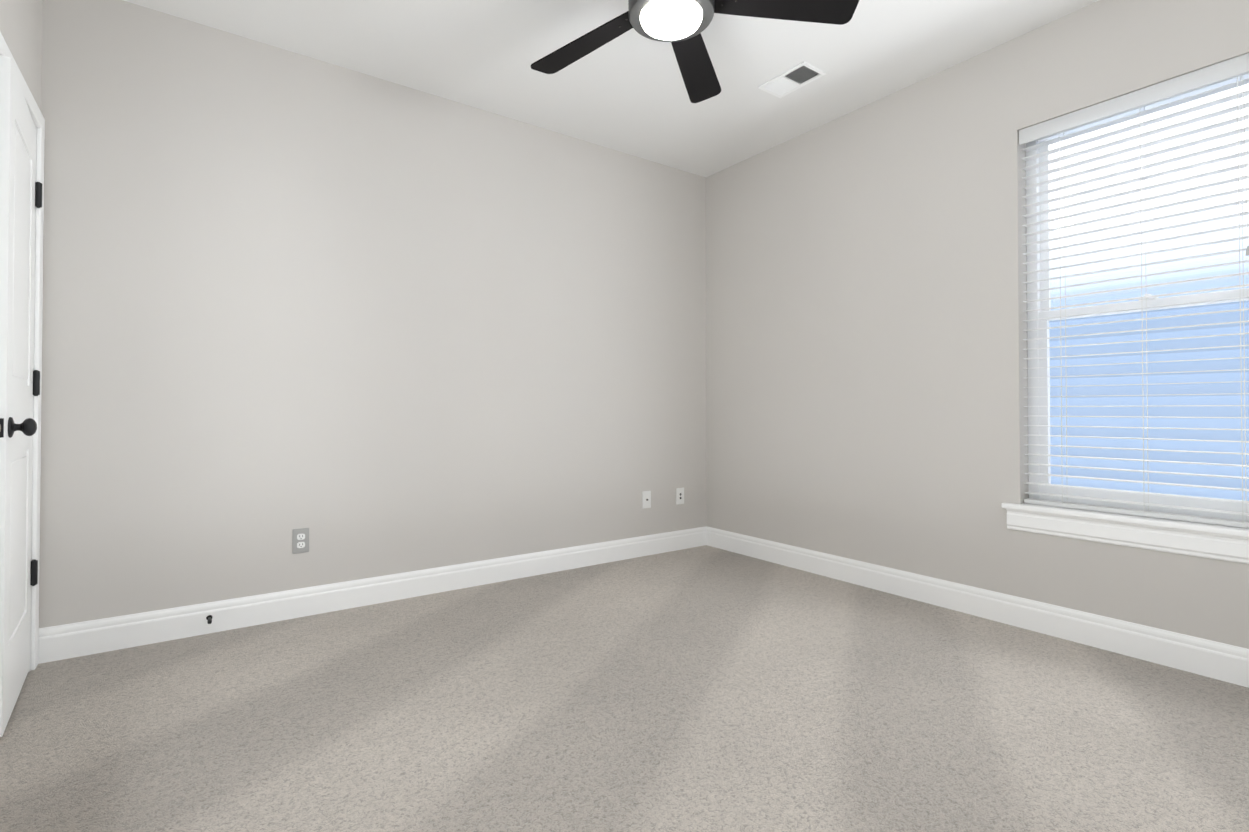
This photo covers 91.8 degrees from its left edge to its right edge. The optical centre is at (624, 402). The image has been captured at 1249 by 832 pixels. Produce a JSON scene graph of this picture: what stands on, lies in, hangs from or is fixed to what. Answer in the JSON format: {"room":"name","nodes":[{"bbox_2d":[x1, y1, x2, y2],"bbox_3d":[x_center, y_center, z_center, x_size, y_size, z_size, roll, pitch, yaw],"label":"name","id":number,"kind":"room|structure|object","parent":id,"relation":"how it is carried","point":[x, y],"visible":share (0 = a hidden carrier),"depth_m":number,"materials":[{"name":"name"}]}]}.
{"room":"empty bedroom","nodes":[
{"label":"empty bedroom","id":0,"kind":"room"},
{"bbox_2d":[0,0,42,110],"bbox_3d":[-1.259,-0.350,0.826,0.120,2.690,3.700,1,-1,-36],"label":"wall","id":1,"kind":"structure","parent":0,"point":[21,26],"depth_m":2.16,"materials":[{"name":"beige paint"}]},
{"bbox_2d":[0,55,41,736],"bbox_3d":[-2.032,-0.018,2.058,0.096,2.033,0.626,1,-1,-39],"label":"closet door","id":2,"kind":"structure","parent":1,"relation":"in","point":[20,194],"depth_m":1.96,"materials":[{"name":"white paint"}]},
{"bbox_2d":[0,32,44,671],"bbox_3d":[-2.099,-0.050,2.007,0.134,2.119,0.750,1,-1,-36],"label":"door frame","id":3,"kind":"structure","parent":1,"relation":"attached to","point":[36,115],"depth_m":2.30,"materials":[{"name":"white wood"}]},
{"bbox_2d":[39,0,705,627],"bbox_3d":[-0.872,-0.318,3.453,3.810,2.690,0.120,1,-1,-36],"label":"wall","id":4,"kind":"structure","parent":0,"point":[359,326],"depth_m":2.96,"materials":[{"name":"beige paint"}]},
{"bbox_2d":[292,528,308,553],"bbox_3d":[-1.541,0.660,2.883,0.070,0.115,0.008,1,-1,-36],"label":"duplex electrical outlet","id":5,"kind":"object","parent":4,"relation":"attached to","point":[300,543],"visible":1,"depth_m":2.88,"materials":[{"name":"grey plastic"}]},
{"bbox_2d":[38,526,706,663],"bbox_3d":[-0.841,0.960,3.377,3.550,0.133,0.014,1,-1,-36],"label":"baseboard","id":6,"kind":"structure","parent":4,"relation":"attached to","point":[68,641],"depth_m":2.93,"materials":[{"name":"white wood"}]},
{"bbox_2d":[206,615,211,623],"bbox_3d":[-1.807,0.948,2.635,0.024,0.024,0.069,1,-1,-36],"label":"doorstop","id":7,"kind":"object","parent":6,"relation":"attached to","point":[209,618],"visible":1,"depth_m":2.64,"materials":[{"name":"black metal"}]},
{"bbox_2d":[642,491,650,508],"bbox_3d":[0.153,0.660,4.092,0.070,0.115,0.016,1,-1,-36],"label":"outlet","id":8,"kind":"object","parent":4,"relation":"attached to","point":[646,499],"visible":1,"depth_m":4.09,"materials":[{"name":"white plastic"}]},
{"bbox_2d":[676,487,683,504],"bbox_3d":[0.394,0.662,4.270,0.070,0.115,0.007,1,-1,-36],"label":"outlet","id":9,"kind":"object","parent":4,"relation":"attached to","point":[679,495],"visible":1,"depth_m":4.26,"materials":[{"name":"white plastic"}]},
{"bbox_2d":[123,0,1098,176],"bbox_3d":[0.168,-1.732,1.866,3.990,0.100,3.940,1,-1,-36],"label":"ceiling","id":10,"kind":"structure","parent":0,"point":[626,92],"depth_m":2.92,"materials":[{"name":"white paint"}]},
{"bbox_2d":[531,0,858,102],"bbox_3d":[0.128,-1.508,2.143,1.225,0.341,1.281,1,-1,-36],"label":"fan","id":11,"kind":"object","parent":10,"relation":"hanging from","point":[680,25],"visible":1,"depth_m":2.21,"materials":[{"name":"black wood"}]},
{"bbox_2d":[758,61,826,97],"bbox_3d":[0.865,-1.663,3.133,0.180,0.011,0.297,1,-1,-36],"label":"ceiling vent","id":12,"kind":"object","parent":10,"relation":"in","point":[789,81],"visible":1,"depth_m":3.12,"materials":[{"name":"white metal"}]},
{"bbox_2d":[0,545,1248,831],"bbox_3d":[0.168,1.057,1.831,3.990,0.100,3.940,1,-1,-36],"label":"floor","id":13,"kind":"structure","parent":0,"point":[704,689],"depth_m":1.91,"materials":[{"name":"carpet"}]},
{"bbox_2d":[706,0,1248,648],"bbox_3d":[1.732,-0.324,2.970,0.140,2.690,3.700,1,-1,-36],"label":"wall","id":14,"kind":"structure","parent":0,"point":[866,342],"depth_m":3.13,"materials":[{"name":"beige paint"}]},
{"bbox_2d":[706,527,1248,687],"bbox_3d":[1.674,0.954,2.903,0.014,0.133,3.686,1,-1,-36],"label":"baseboard","id":15,"kind":"structure","parent":14,"relation":"attached to","point":[1211,659],"depth_m":2.73,"materials":[{"name":"white wood"}]},
{"bbox_2d":[1001,502,1248,537],"bbox_3d":[2.073,0.471,2.411,0.122,0.025,1.003,1,-1,-36],"label":"window sill","id":16,"kind":"structure","parent":14,"relation":"attached to","point":[1243,532],"depth_m":2.40,"materials":[{"name":"white wood"}]},
{"bbox_2d":[1006,509,1248,563],"bbox_3d":[2.043,0.531,2.389,0.020,0.096,0.971,1,-1,-36],"label":"trim","id":17,"kind":"structure","parent":14,"relation":"attached to","point":[1212,546],"depth_m":2.40,"materials":[{"name":"white wood"}]},
{"bbox_2d":[1026,72,1248,520],"bbox_3d":[2.139,-0.395,2.469,0.064,1.709,0.871,1,-1,-36],"label":"window","id":18,"kind":"structure","parent":14,"relation":"in","point":[1042,385],"depth_m":2.62,"materials":[{"name":"glass"}]},
{"bbox_2d":[1019,53,1248,527],"bbox_3d":[2.076,-0.397,2.424,0.085,1.703,0.863,1,-1,-36],"label":"window blind","id":19,"kind":"object","parent":18,"relation":"attached to","point":[1227,69],"visible":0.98,"depth_m":2.42,"materials":[{"name":"white plastic"}]},
{"label":"outside","id":20,"kind":"structure","parent":0,"visible":0},
{"bbox_2d":[1049,84,1248,500],"bbox_3d":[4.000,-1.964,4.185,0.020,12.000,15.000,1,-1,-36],"label":"window glass","id":21,"kind":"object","parent":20,"point":[1178,377],"depth_m":4.38,"materials":[{"name":"clear glass"}]}
]}

